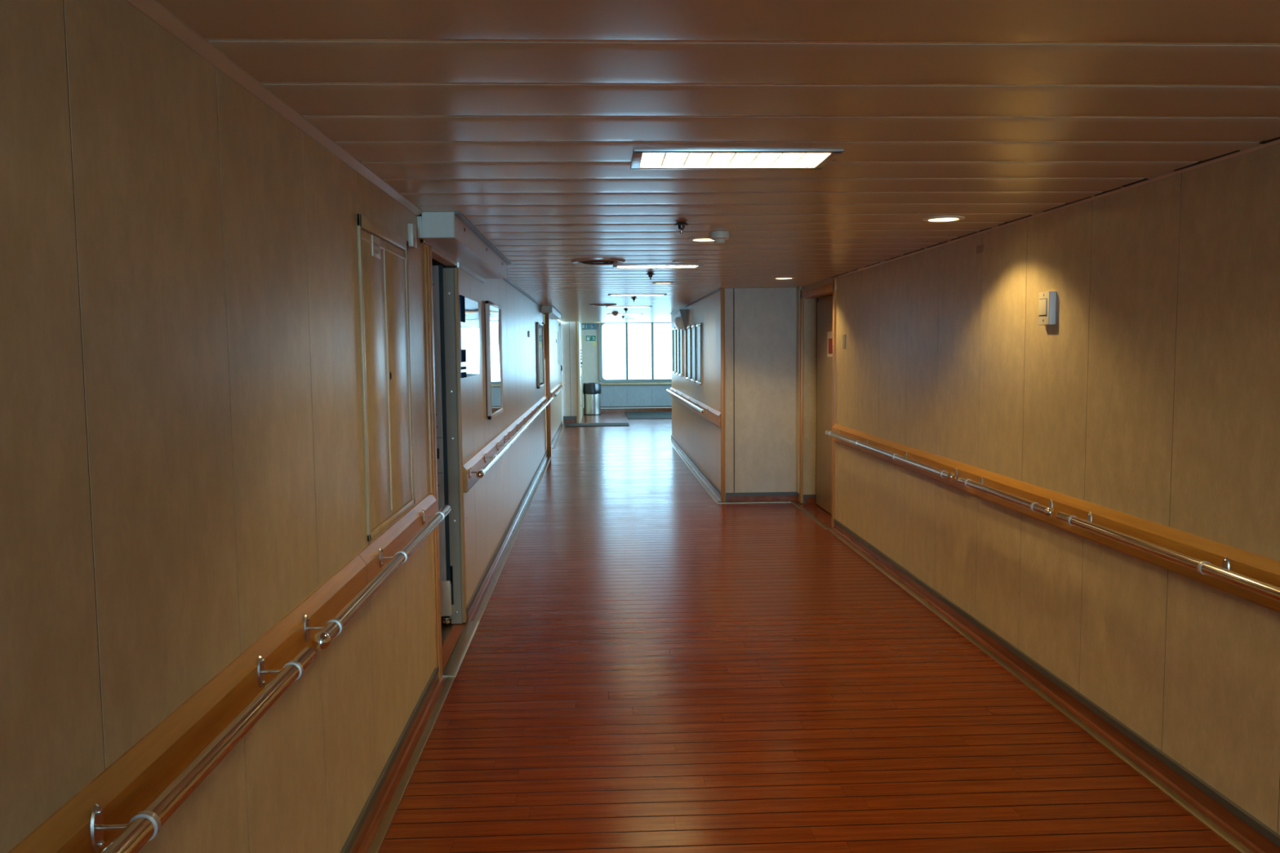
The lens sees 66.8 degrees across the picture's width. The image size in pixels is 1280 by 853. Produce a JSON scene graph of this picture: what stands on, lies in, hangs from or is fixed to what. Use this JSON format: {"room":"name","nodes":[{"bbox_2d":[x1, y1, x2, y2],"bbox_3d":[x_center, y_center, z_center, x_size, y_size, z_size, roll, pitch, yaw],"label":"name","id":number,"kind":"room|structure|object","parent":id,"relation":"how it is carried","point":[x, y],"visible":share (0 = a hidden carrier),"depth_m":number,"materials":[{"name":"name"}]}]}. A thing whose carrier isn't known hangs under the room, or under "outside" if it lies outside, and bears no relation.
{"room":"ship interior","nodes":[
{"label":"ship interior","id":0,"kind":"room"},
{"bbox_2d":[0,0,559,852],"bbox_3d":[-1.044,0.086,5.233,0.050,2.223,28.500,-1,5,-2],"label":"wall","id":1,"kind":"structure","parent":0,"point":[182,460],"depth_m":1.90,"materials":[{"name":"beige laminate"}]},
{"bbox_2d":[7,555,367,852],"bbox_3d":[-0.654,0.975,-2.867,0.028,0.150,12.192,-1,5,-2],"label":"board","id":2,"kind":"object","parent":1,"relation":"attached to","point":[130,784],"visible":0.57,"depth_m":1.80,"materials":[{"name":"brown wood"}]},
{"bbox_2d":[90,647,315,852],"bbox_3d":[-0.577,0.984,-3.263,0.094,0.074,11.195,-1,5,-2],"label":"handrail","id":3,"kind":"object","parent":2,"relation":"attached to","point":[144,827],"visible":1,"depth_m":1.65,"materials":[{"name":"silver metal"}]},
{"bbox_2d":[124,0,422,216],"bbox_3d":[-0.693,-0.424,-2.357,0.028,0.024,13.430,-1,5,-2],"label":"trim","id":4,"kind":"structure","parent":1,"relation":"attached to","point":[153,10],"depth_m":2.21,"materials":[{"name":"beige wood"}]},
{"bbox_2d":[356,213,414,542],"bbox_3d":[-0.953,-0.191,3.697,0.010,1.110,0.825,-1,5,-2],"label":"access hatch","id":5,"kind":"object","parent":1,"relation":"attached to","point":[384,282],"visible":1,"depth_m":3.62,"materials":[{"name":"beige laminate"}]},
{"bbox_2d":[371,235,380,258],"bbox_3d":[-0.946,-0.643,3.484,0.005,0.074,0.118,-1,5,-2],"label":"label","id":6,"kind":"object","parent":5,"relation":"attached to","point":[375,246],"visible":1,"depth_m":3.47,"materials":[{"name":"white paper"}]},
{"bbox_2d":[357,493,436,582],"bbox_3d":[-0.945,0.444,3.900,0.028,0.153,1.387,-1,5,-2],"label":"board","id":7,"kind":"object","parent":1,"relation":"attached to","point":[398,535],"visible":0.55,"depth_m":3.72,"materials":[{"name":"brown wood"}]},
{"bbox_2d":[303,505,450,650],"bbox_3d":[-0.863,0.458,3.418,0.094,0.074,2.039,-1,5,-2],"label":"handrail","id":8,"kind":"object","parent":7,"relation":"attached to","point":[322,640],"visible":1,"depth_m":2.90,"materials":[{"name":"silver metal"}]},
{"bbox_2d":[340,666,454,852],"bbox_3d":[-0.655,1.728,-2.051,0.076,0.090,13.700,-1,5,-2],"label":"baseboard","id":9,"kind":"structure","parent":1,"relation":"attached to","point":[368,833],"depth_m":3.63,"materials":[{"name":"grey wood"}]},
{"bbox_2d":[407,222,417,248],"bbox_3d":[-0.973,-0.815,4.154,0.024,0.098,0.085,-1,5,-2],"label":"sensor box","id":10,"kind":"object","parent":1,"relation":"attached to","point":[411,228],"visible":0.99,"depth_m":4.11,"materials":[{"name":"beige plastic"}]},
{"bbox_2d":[423,244,442,680],"bbox_3d":[-1.015,0.191,4.635,0.076,2.094,0.120,-1,5,-2],"label":"trim","id":11,"kind":"structure","parent":1,"relation":"attached to","point":[427,250],"depth_m":4.61,"materials":[{"name":"brown wood"}]},
{"bbox_2d":[431,247,457,266],"bbox_3d":[-1.056,-0.948,5.083,0.060,0.138,0.965,-1,5,-2],"label":"lintel","id":12,"kind":"object","parent":1,"relation":"attached to","point":[437,255],"visible":0.21,"depth_m":5.14,"materials":[{"name":"beige laminate"}]},
{"bbox_2d":[417,211,511,282],"bbox_3d":[-0.979,-0.987,5.618,0.239,0.144,2.590,-1,5,-2],"label":"door track cover","id":13,"kind":"object","parent":12,"relation":"attached to","point":[451,233],"visible":0.98,"depth_m":4.84,"materials":[{"name":"white metal"}]},
{"bbox_2d":[431,257,479,677],"bbox_3d":[-1.109,0.057,5.680,0.298,2.210,2.000,-1,5,-2],"label":"door","id":14,"kind":"structure","parent":1,"relation":"in","point":[457,636],"depth_m":5.58,"materials":[{"name":"metal"}]},
{"bbox_2d":[454,267,466,622],"bbox_3d":[-1.042,0.121,5.631,0.020,2.061,0.048,-1,5,-2],"label":"trim","id":15,"kind":"structure","parent":1,"relation":"attached to","point":[456,270],"depth_m":5.61,"materials":[{"name":"brown wood"}]},
{"bbox_2d":[458,294,479,377],"bbox_3d":[-1.057,-0.555,6.058,0.010,0.480,0.875,-1,5,-2],"label":"poster","id":16,"kind":"object","parent":1,"relation":"attached to","point":[469,338],"visible":1,"depth_m":6.00,"materials":[{"name":"grey paper"}]},
{"bbox_2d":[484,300,503,419],"bbox_3d":[-1.099,-0.504,7.338,0.032,0.843,0.890,-1,5,-2],"label":"framed panel","id":17,"kind":"object","parent":1,"relation":"attached to","point":[493,323],"visible":1,"depth_m":7.24,"materials":[{"name":"silver"}]},
{"bbox_2d":[462,395,547,493],"bbox_3d":[-1.213,-0.045,10.148,0.028,0.160,8.985,-1,5,-2],"label":"board","id":18,"kind":"object","parent":1,"relation":"attached to","point":[477,462],"visible":0.7,"depth_m":6.97,"materials":[{"name":"brown wood"}]},
{"bbox_2d":[469,396,553,478],"bbox_3d":[-1.151,-0.070,10.122,0.095,0.074,8.968,-1,5,-2],"label":"handrail","id":19,"kind":"object","parent":18,"relation":"attached to","point":[481,473],"visible":1,"depth_m":7.34,"materials":[{"name":"silver metal"}]},
{"bbox_2d":[466,450,551,622],"bbox_3d":[-1.182,0.762,10.215,0.076,0.090,8.990,-1,5,-2],"label":"baseboard","id":20,"kind":"structure","parent":1,"relation":"attached to","point":[475,608],"depth_m":7.54,"materials":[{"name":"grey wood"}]},
{"bbox_2d":[502,277,542,306],"bbox_3d":[-1.231,-1.413,10.192,0.030,0.019,6.730,-1,5,-2],"label":"trim","id":21,"kind":"structure","parent":1,"relation":"attached to","point":[507,279],"depth_m":9.94,"materials":[{"name":"grey metal"}]},
{"bbox_2d":[536,321,544,388],"bbox_3d":[-1.348,-0.966,13.144,0.032,0.860,1.150,-1,5,-2],"label":"framed panel","id":22,"kind":"object","parent":1,"relation":"attached to","point":[540,326],"visible":1,"depth_m":13.04,"materials":[{"name":"grey glass"}]},
{"bbox_2d":[542,322,545,359],"bbox_3d":[-1.408,-1.248,14.219,0.010,0.530,0.600,-1,5,-2],"label":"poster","id":23,"kind":"object","parent":1,"relation":"attached to","point":[542,322],"visible":0.44,"depth_m":14.32,"materials":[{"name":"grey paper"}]},
{"bbox_2d":[544,315,551,456],"bbox_3d":[-1.391,-0.612,14.681,0.066,2.130,0.140,-1,5,-2],"label":"trim","id":24,"kind":"structure","parent":1,"relation":"attached to","point":[546,317],"depth_m":14.61,"materials":[{"name":"brown wood"}]},
{"bbox_2d":[540,306,562,319],"bbox_3d":[-1.363,-1.762,15.143,0.188,0.094,3.202,-1,5,-2],"label":"door track cover","id":25,"kind":"object","parent":1,"relation":"attached to","point":[553,313],"visible":0.98,"depth_m":14.09,"materials":[{"name":"white metal"}]},
{"bbox_2d":[550,382,562,398],"bbox_3d":[-1.559,-0.679,18.203,0.028,0.160,4.660,-1,5,-2],"label":"board","id":26,"kind":"object","parent":1,"relation":"attached to","point":[560,384],"visible":0.55,"depth_m":17.67,"materials":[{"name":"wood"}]},
{"bbox_2d":[551,383,565,396],"bbox_3d":[-1.485,-0.683,17.903,0.094,0.074,4.622,-1,5,-2],"label":"handrail","id":27,"kind":"object","parent":26,"relation":"attached to","point":[564,385],"visible":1,"depth_m":16.94,"materials":[{"name":"silver metal"}]},
{"bbox_2d":[551,421,565,448],"bbox_3d":[-1.541,0.105,18.567,0.076,0.090,5.300,-1,5,-2],"label":"baseboard","id":28,"kind":"structure","parent":1,"relation":"attached to","point":[554,442],"depth_m":17.91,"materials":[{"name":"grey metal"}]},
{"bbox_2d":[557,320,563,425],"bbox_3d":[-1.651,-1.084,20.225,0.104,2.200,1.800,-1,5,-2],"label":"door","id":29,"kind":"structure","parent":1,"relation":"in","point":[559,325],"depth_m":20.03,"materials":[{"name":"beige laminate"}]},
{"bbox_2d":[560,321,576,416],"bbox_3d":[-1.529,-1.172,21.177,0.390,2.222,0.060,-1,5,-2],"label":"wall pier","id":30,"kind":"object","parent":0,"point":[568,328],"visible":0.59,"depth_m":21.14,"materials":[{"name":"laminate"}]},
{"bbox_2d":[563,416,576,423],"bbox_3d":[-1.525,-0.143,21.219,0.295,0.165,0.018,-1,5,-2],"label":"baseboard","id":31,"kind":"object","parent":30,"relation":"attached to","point":[566,420],"visible":0.88,"depth_m":21.21,"materials":[{"name":"grey metal"}]},
{"bbox_2d":[578,321,582,422],"bbox_3d":[-1.415,-1.399,23.047,0.040,2.380,3.750,-1,5,-2],"label":"wall","id":32,"kind":"structure","parent":0,"point":[580,323],"depth_m":22.16,"materials":[{"name":"white paint"}]},
{"bbox_2d":[575,321,578,422],"bbox_3d":[-1.370,-1.170,21.144,0.045,2.222,0.030,-1,5,-2],"label":"trim","id":33,"kind":"structure","parent":32,"relation":"attached to","point":[576,335],"depth_m":21.13,"materials":[{"name":"brown wood"}]},
{"bbox_2d":[577,321,580,422],"bbox_3d":[-1.333,-1.172,21.163,0.030,2.222,0.065,-1,5,-2],"label":"trim","id":34,"kind":"structure","parent":32,"relation":"attached to","point":[577,322],"depth_m":21.13,"materials":[{"name":"grey laminate"}]},
{"bbox_2d":[579,343,582,364],"bbox_3d":[-1.373,-1.653,22.703,0.022,0.542,1.600,-1,5,-2],"label":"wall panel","id":35,"kind":"object","parent":32,"relation":"attached to","point":[580,344],"visible":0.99,"depth_m":22.39,"materials":[{"name":"white"}]},
{"bbox_2d":[580,374,582,408],"bbox_3d":[-1.306,-0.780,21.670,0.047,0.760,0.024,-1,5,-2],"label":"grab bar","id":36,"kind":"object","parent":32,"relation":"attached to","point":[581,375],"visible":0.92,"depth_m":21.67,"materials":[{"name":"silver metal"}]},
{"bbox_2d":[582,322,671,408],"bbox_3d":[1.680,-1.588,25.077,6.400,2.380,0.180,-1,5,-2],"label":"wall","id":37,"kind":"structure","parent":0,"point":[590,354],"depth_m":24.98,"materials":[{"name":"paint"}]},
{"bbox_2d":[582,323,596,329],"bbox_3d":[-1.308,-2.553,24.809,0.400,0.150,0.065,-1,5,-2],"label":"exit sign","id":38,"kind":"object","parent":37,"relation":"attached to","point":[584,326],"visible":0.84,"depth_m":24.78,"materials":[{"name":"blue"}]},
{"bbox_2d":[585,334,596,342],"bbox_3d":[-1.251,-2.257,24.862,0.290,0.170,0.012,-1,5,-2],"label":"safety sign","id":39,"kind":"object","parent":37,"relation":"attached to","point":[588,338],"visible":1,"depth_m":24.86,"materials":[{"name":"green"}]},
{"bbox_2d":[591,342,596,346],"bbox_3d":[-1.170,-2.116,24.881,0.110,0.095,0.003,-1,5,-2],"label":"notice","id":40,"kind":"object","parent":37,"relation":"attached to","point":[593,344],"visible":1,"depth_m":24.88,"materials":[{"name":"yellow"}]},
{"bbox_2d":[582,408,671,412],"bbox_3d":[1.688,-0.457,25.112,6.310,0.120,0.050,-1,5,-2],"label":"baseboard","id":41,"kind":"structure","parent":37,"relation":"attached to","point":[619,410],"depth_m":25.01,"materials":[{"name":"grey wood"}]},
{"bbox_2d":[598,322,671,382],"bbox_3d":[0.319,-1.938,24.994,2.740,1.565,0.135,-1,5,-2],"label":"window","id":42,"kind":"structure","parent":37,"relation":"attached to","point":[652,380],"depth_m":24.93,"materials":[{"name":"grey"}]},
{"bbox_2d":[600,382,671,385],"bbox_3d":[0.389,-1.105,24.980,2.900,0.055,0.100,-1,5,-2],"label":"window sill","id":43,"kind":"structure","parent":37,"relation":"attached to","point":[655,383],"depth_m":24.91,"materials":[{"name":"beige laminate"}]},
{"bbox_2d":[671,290,720,491],"bbox_3d":[0.728,-0.593,13.601,0.050,2.222,6.975,-1,5,-2],"label":"wall","id":44,"kind":"structure","parent":0,"point":[698,436],"depth_m":11.73,"materials":[{"name":"beige laminate"}]},
{"bbox_2d":[672,327,675,373],"bbox_3d":[0.575,-1.256,16.090,0.031,0.765,0.520,-1,5,-2],"label":"picture frame","id":45,"kind":"object","parent":44,"relation":"attached to","point":[673,328],"visible":0.8,"depth_m":16.17,"materials":[{"name":"silver metal"}]},
{"bbox_2d":[673,329,675,371],"bbox_3d":[0.575,-1.256,16.090,0.004,0.715,0.480,-1,5,-2],"label":"picture","id":46,"kind":"object","parent":45,"relation":"on","point":[674,340],"depth_m":16.08,"materials":[{"name":"grey"}]},
{"bbox_2d":[675,328,679,375],"bbox_3d":[0.601,-1.203,15.483,0.031,0.765,0.500,-1,5,-2],"label":"picture frame","id":47,"kind":"object","parent":44,"relation":"attached to","point":[676,330],"visible":0.7,"depth_m":15.57,"materials":[{"name":"silver metal"}]},
{"bbox_2d":[675,328,678,372],"bbox_3d":[0.601,-1.203,15.483,0.004,0.715,0.460,-1,5,-2],"label":"picture","id":48,"kind":"object","parent":47,"relation":"on","point":[677,330],"depth_m":15.57,"materials":[{"name":"grey"}]},
{"bbox_2d":[673,309,687,330],"bbox_3d":[0.590,-1.562,14.280,0.145,0.300,0.600,-1,5,-2],"label":"wall speaker","id":49,"kind":"object","parent":44,"relation":"attached to","point":[680,322],"visible":0.99,"depth_m":14.10,"materials":[{"name":"grey plastic"}]},
{"bbox_2d":[678,328,683,377],"bbox_3d":[0.626,-1.152,14.896,0.031,0.765,0.480,-1,5,-2],"label":"picture frame","id":50,"kind":"object","parent":44,"relation":"attached to","point":[680,331],"visible":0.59,"depth_m":14.85,"materials":[{"name":"silver metal"}]},
{"bbox_2d":[679,328,682,373],"bbox_3d":[0.626,-1.152,14.896,0.004,0.715,0.440,-1,5,-2],"label":"picture","id":51,"kind":"object","parent":50,"relation":"on","point":[680,330],"depth_m":14.88,"materials":[{"name":"grey"}]},
{"bbox_2d":[685,324,690,381],"bbox_3d":[0.681,-1.035,13.633,0.031,0.770,0.580,-1,5,-2],"label":"picture frame","id":52,"kind":"object","parent":44,"relation":"attached to","point":[687,327],"visible":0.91,"depth_m":13.71,"materials":[{"name":"silver metal"}]},
{"bbox_2d":[686,328,689,377],"bbox_3d":[0.681,-1.035,13.633,0.004,0.720,0.540,-1,5,-2],"label":"picture","id":53,"kind":"object","parent":52,"relation":"on","point":[687,329],"depth_m":13.66,"materials":[{"name":"grey"}]},
{"bbox_2d":[689,324,694,382],"bbox_3d":[0.709,-0.978,12.976,0.031,0.770,0.580,-1,5,-2],"label":"picture frame","id":54,"kind":"object","parent":44,"relation":"attached to","point":[691,326],"visible":0.87,"depth_m":13.05,"materials":[{"name":"silver metal"}]},
{"bbox_2d":[667,435,720,502],"bbox_3d":[0.674,0.470,13.691,0.076,0.090,7.020,-1,5,-2],"label":"baseboard","id":55,"kind":"structure","parent":44,"relation":"attached to","point":[713,491],"depth_m":12.40,"materials":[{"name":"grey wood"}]},
{"bbox_2d":[669,386,720,426],"bbox_3d":[0.689,-0.346,13.677,0.028,0.150,7.060,-1,5,-2],"label":"board","id":56,"kind":"object","parent":44,"relation":"attached to","point":[713,415],"visible":0.85,"depth_m":11.78,"materials":[{"name":"brown wood"}]},
{"bbox_2d":[666,389,708,413],"bbox_3d":[0.620,-0.397,13.854,0.094,0.074,5.752,-1,5,-2],"label":"handrail","id":57,"kind":"object","parent":56,"relation":"attached to","point":[687,402],"visible":1,"depth_m":12.74,"materials":[{"name":"silver metal"}]},
{"bbox_2d":[669,288,720,314],"bbox_3d":[0.680,-1.694,13.505,0.026,0.017,6.990,-1,5,-2],"label":"trim","id":58,"kind":"structure","parent":44,"relation":"attached to","point":[719,289],"depth_m":12.06,"materials":[{"name":"grey wood"}]},
{"bbox_2d":[694,322,702,385],"bbox_3d":[0.737,-0.922,12.319,0.031,0.769,0.580,-1,5,-2],"label":"picture frame","id":59,"kind":"object","parent":44,"relation":"attached to","point":[698,326],"visible":1,"depth_m":12.26,"materials":[{"name":"silver metal"}]},
{"bbox_2d":[695,325,700,381],"bbox_3d":[0.737,-0.922,12.319,0.004,0.719,0.540,-1,5,-2],"label":"picture","id":60,"kind":"object","parent":59,"relation":"on","point":[697,327],"depth_m":12.31,"materials":[{"name":"grey"}]},
{"bbox_2d":[720,288,724,502],"bbox_3d":[0.861,-0.317,10.107,0.040,2.222,0.040,-1,5,-2],"label":"trim","id":61,"kind":"structure","parent":44,"relation":"attached to","point":[722,290],"depth_m":10.09,"materials":[{"name":"brown wood"}]},
{"bbox_2d":[155,0,1279,322],"bbox_3d":[1.145,-1.364,8.092,7.178,0.178,34.511,0,5,3],"label":"ceiling","id":62,"kind":"structure","parent":0,"point":[526,120],"depth_m":2.53,"materials":[{"name":"beige wood"}]},
{"bbox_2d":[570,258,625,265],"bbox_3d":[-0.294,-1.154,6.804,0.380,0.016,0.380,-1,5,-2],"label":"ceiling vent","id":63,"kind":"object","parent":62,"relation":"in","point":[580,261],"visible":1,"depth_m":6.75,"materials":[{"name":"silver metal"}]},
{"bbox_2d":[589,303,616,306],"bbox_3d":[-0.504,-1.666,13.301,0.370,0.016,0.370,-1,5,-2],"label":"ceiling vent","id":64,"kind":"object","parent":62,"relation":"in","point":[593,304],"visible":1,"depth_m":13.20,"materials":[{"name":"silver metal"}]},
{"bbox_2d":[612,311,618,315],"bbox_3d":[-0.411,-1.865,16.101,0.108,0.060,0.108,-1,5,-2],"label":"smoke detector","id":65,"kind":"object","parent":62,"relation":"attached to","point":[615,313],"visible":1,"depth_m":16.06,"materials":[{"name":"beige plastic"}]},
{"bbox_2d":[606,313,643,315],"bbox_3d":[-0.267,-2.012,16.974,0.632,0.107,0.262,-1,5,-2],"label":"ceiling light","id":66,"kind":"object","parent":62,"relation":"attached to","point":[619,313],"visible":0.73,"depth_m":16.86,"materials":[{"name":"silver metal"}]},
{"bbox_2d":[605,306,652,307],"bbox_3d":[-0.164,-1.783,14.069,0.660,0.107,0.292,-1,5,-2],"label":"ceiling light","id":67,"kind":"object","parent":62,"relation":"attached to","point":[606,306],"visible":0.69,"depth_m":13.95,"materials":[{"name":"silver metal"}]},
{"bbox_2d":[608,293,666,296],"bbox_3d":[-0.034,-1.544,11.042,0.660,0.107,0.292,-1,5,-2],"label":"ceiling light","id":68,"kind":"object","parent":62,"relation":"attached to","point":[609,295],"visible":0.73,"depth_m":11.16,"materials":[{"name":"white plastic"}]},
{"bbox_2d":[645,272,654,279],"bbox_3d":[0.085,-1.223,7.919,0.074,0.058,0.074,-1,5,-2],"label":"sprinkler","id":69,"kind":"object","parent":62,"relation":"attached to","point":[650,274],"visible":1,"depth_m":7.91,"materials":[{"name":"grey metal"}]},
{"bbox_2d":[613,264,702,268],"bbox_3d":[0.128,-1.248,7.272,0.660,0.107,0.282,-1,5,-2],"label":"ceiling light","id":70,"kind":"object","parent":62,"relation":"attached to","point":[615,266],"visible":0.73,"depth_m":7.38,"materials":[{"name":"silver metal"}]},
{"bbox_2d":[652,281,673,284],"bbox_3d":[0.214,-1.379,9.087,0.200,0.083,0.200,-1,5,-2],"label":"recessed light","id":71,"kind":"object","parent":62,"relation":"in","point":[660,282],"visible":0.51,"depth_m":9.03,"materials":[{"name":"white"}]},
{"bbox_2d":[674,222,688,234],"bbox_3d":[0.204,-0.976,4.781,0.074,0.058,0.074,-1,5,-2],"label":"sprinkler","id":72,"kind":"object","parent":62,"relation":"attached to","point":[681,225],"visible":1,"depth_m":4.76,"materials":[{"name":"grey metal"}]},
{"bbox_2d":[671,260,697,262],"bbox_3d":[0.322,-1.170,6.900,0.190,0.008,0.190,-1,5,-2],"label":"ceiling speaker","id":73,"kind":"object","parent":62,"relation":"attached to","point":[675,261],"visible":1,"depth_m":6.85,"materials":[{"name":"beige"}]},
{"bbox_2d":[688,236,714,241],"bbox_3d":[0.371,-1.097,5.502,0.200,0.083,0.200,-1,5,-2],"label":"recessed light","id":74,"kind":"object","parent":62,"relation":"in","point":[700,238],"visible":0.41,"depth_m":5.56,"materials":[{"name":"white"}]},
{"bbox_2d":[709,231,729,243],"bbox_3d":[0.426,-1.009,5.195,0.108,0.060,0.108,-1,5,-2],"label":"smoke detector","id":75,"kind":"object","parent":62,"relation":"attached to","point":[719,237],"visible":1,"depth_m":5.16,"materials":[{"name":"beige plastic"}]},
{"bbox_2d":[630,149,844,169],"bbox_3d":[0.303,-0.926,3.188,0.660,0.107,0.312,-1,5,-2],"label":"ceiling light","id":76,"kind":"object","parent":62,"relation":"attached to","point":[642,159],"visible":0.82,"depth_m":3.24,"materials":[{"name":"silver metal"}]},
{"bbox_2d":[773,276,795,279],"bbox_3d":[1.274,-1.350,8.598,0.200,0.083,0.200,-1,5,-2],"label":"recessed light","id":77,"kind":"object","parent":62,"relation":"in","point":[782,277],"visible":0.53,"depth_m":8.54,"materials":[{"name":"white"}]},
{"bbox_2d":[922,215,964,222],"bbox_3d":[1.476,-1.045,4.720,0.200,0.083,0.200,-1,5,-2],"label":"recessed light","id":78,"kind":"object","parent":62,"relation":"in","point":[945,218],"visible":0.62,"depth_m":4.74,"materials":[{"name":"beige plastic"}]},
{"bbox_2d":[724,288,798,502],"bbox_3d":[1.392,-0.326,10.155,1.040,2.222,0.060,-1,5,-2],"label":"wall","id":79,"kind":"structure","parent":0,"point":[760,323],"depth_m":10.11,"materials":[{"name":"grey laminate"}]},
{"bbox_2d":[716,491,797,503],"bbox_3d":[1.227,0.743,10.154,0.865,0.095,0.095,-1,5,-2],"label":"baseboard","id":80,"kind":"structure","parent":79,"relation":"attached to","point":[744,497],"depth_m":10.19,"materials":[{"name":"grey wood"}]},
{"bbox_2d":[378,412,1239,852],"bbox_3d":[1.469,0.971,8.222,8.400,0.060,34.100,-1,5,-2],"label":"floor","id":81,"kind":"structure","parent":0,"point":[651,664],"depth_m":4.33,"materials":[{"name":"red wood"}]},
{"bbox_2d":[582,382,601,415],"bbox_3d":[-1.188,-0.691,24.142,0.459,0.791,0.460,-1,5,-2],"label":"waste bin","id":82,"kind":"object","parent":81,"relation":"on","point":[592,392],"visible":1,"depth_m":23.97,"materials":[{"name":"silver metal"}]},
{"bbox_2d":[564,422,629,426],"bbox_3d":[-0.914,-0.039,20.806,1.350,0.012,0.850,-1,5,-2],"label":"floor mat","id":83,"kind":"object","parent":81,"relation":"on","point":[573,424],"visible":1,"depth_m":20.70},
{"bbox_2d":[625,411,671,419],"bbox_3d":[0.938,-0.286,23.712,2.530,0.012,2.440,-1,5,-2],"label":"floor mat","id":84,"kind":"object","parent":81,"relation":"on","point":[642,415],"visible":0.45,"depth_m":23.60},
{"bbox_2d":[791,501,829,528],"bbox_3d":[1.630,0.845,9.383,0.042,0.005,1.520,-1,5,-2],"label":"strip","id":85,"kind":"object","parent":81,"relation":"on","point":[794,503],"visible":1,"depth_m":9.29,"materials":[{"name":"brown wood"}]},
{"bbox_2d":[798,143,1279,835],"bbox_3d":[2.200,0.418,0.654,0.280,2.223,19.050,-1,5,-2],"label":"wall","id":86,"kind":"structure","parent":0,"point":[1152,393],"depth_m":3.99,"materials":[{"name":"beige laminate"}]},
{"bbox_2d":[795,287,801,493],"bbox_3d":[1.643,-0.370,10.056,0.025,2.122,0.150,-1,5,-2],"label":"trim","id":87,"kind":"structure","parent":86,"relation":"attached to","point":[797,315],"depth_m":10.04,"materials":[{"name":"beige laminate"}]},
{"bbox_2d":[802,494,815,503],"bbox_3d":[1.747,0.750,10.026,0.132,0.092,0.015,-1,5,-2],"label":"baseboard","id":88,"kind":"structure","parent":86,"relation":"attached to","point":[807,499],"depth_m":10.02,"materials":[{"name":"grey metal"}]},
{"bbox_2d":[799,279,836,527],"bbox_3d":[1.741,-0.251,9.267,0.138,2.194,1.450,-1,5,-2],"label":"trim","id":89,"kind":"structure","parent":86,"relation":"attached to","point":[831,288],"depth_m":9.18,"materials":[{"name":"brown wood"}]},
{"bbox_2d":[816,294,832,514],"bbox_3d":[1.828,-0.233,9.257,0.055,2.148,1.280,-1,5,-2],"label":"door","id":90,"kind":"structure","parent":86,"relation":"in","point":[824,304],"depth_m":9.52,"materials":[{"name":"laminate"}]},
{"bbox_2d":[826,331,832,356],"bbox_3d":[1.808,-0.783,9.243,0.003,0.240,0.220,-1,5,-2],"label":"notice","id":91,"kind":"object","parent":90,"relation":"attached to","point":[829,334],"visible":0.86,"depth_m":9.24,"materials":[{"name":"white"}]},
{"bbox_2d":[842,334,845,349],"bbox_3d":[1.726,-0.716,8.209,0.006,0.122,0.093,-1,5,-2],"label":"wall plate","id":92,"kind":"object","parent":86,"relation":"attached to","point":[843,335],"visible":1,"depth_m":8.21,"materials":[{"name":"grey plastic"}]},
{"bbox_2d":[976,244,983,253],"bbox_3d":[1.847,-0.965,5.277,0.002,0.042,0.095,-1,5,-2],"label":"sticker","id":93,"kind":"object","parent":86,"relation":"attached to","point":[980,248],"visible":1,"depth_m":5.28,"materials":[{"name":"laminate"}]},
{"bbox_2d":[1038,291,1056,324],"bbox_3d":[1.868,-0.543,4.465,0.039,0.151,0.105,-1,5,-2],"label":"wall switch","id":94,"kind":"object","parent":86,"relation":"attached to","point":[1046,300],"visible":1,"depth_m":4.43,"materials":[{"name":"white plastic"}]},
{"bbox_2d":[826,518,1279,852],"bbox_3d":[2.066,1.546,-0.066,0.076,0.090,17.450,-1,5,-2],"label":"baseboard","id":95,"kind":"structure","parent":86,"relation":"attached to","point":[1230,822],"depth_m":4.02,"materials":[{"name":"brown wood"}]},
{"bbox_2d":[831,136,1279,277],"bbox_3d":[1.842,-1.037,5.004,0.015,0.007,7.173,-1,5,-2],"label":"trim","id":96,"kind":"structure","parent":86,"relation":"attached to","point":[1277,138],"depth_m":3.97,"materials":[{"name":"brown"}]},
{"bbox_2d":[832,423,1279,613],"bbox_3d":[2.083,0.734,-0.129,0.028,0.150,17.450,-1,5,-2],"label":"board","id":97,"kind":"object","parent":86,"relation":"attached to","point":[1259,567],"visible":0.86,"depth_m":3.94,"materials":[{"name":"brown wood"}]},
{"bbox_2d":[825,429,957,480],"bbox_3d":[1.717,0.167,6.957,0.094,0.074,2.996,-1,5,-2],"label":"handrail","id":98,"kind":"object","parent":97,"relation":"attached to","point":[943,473],"visible":1,"depth_m":6.42,"materials":[{"name":"silver metal"}]},
{"bbox_2d":[957,476,1054,517],"bbox_3d":[1.810,0.337,4.797,0.094,0.074,1.070,-1,5,-2],"label":"handrail","id":99,"kind":"object","parent":97,"relation":"attached to","point":[1048,511],"visible":1,"depth_m":4.66,"materials":[{"name":"silver metal"}]},
{"bbox_2d":[1056,511,1279,601],"bbox_3d":[2.113,0.894,-2.269,0.094,0.074,12.959,-1,5,-2],"label":"handrail","id":100,"kind":"object","parent":97,"relation":"attached to","point":[1223,573],"visible":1,"depth_m":3.30,"materials":[{"name":"silver metal"}]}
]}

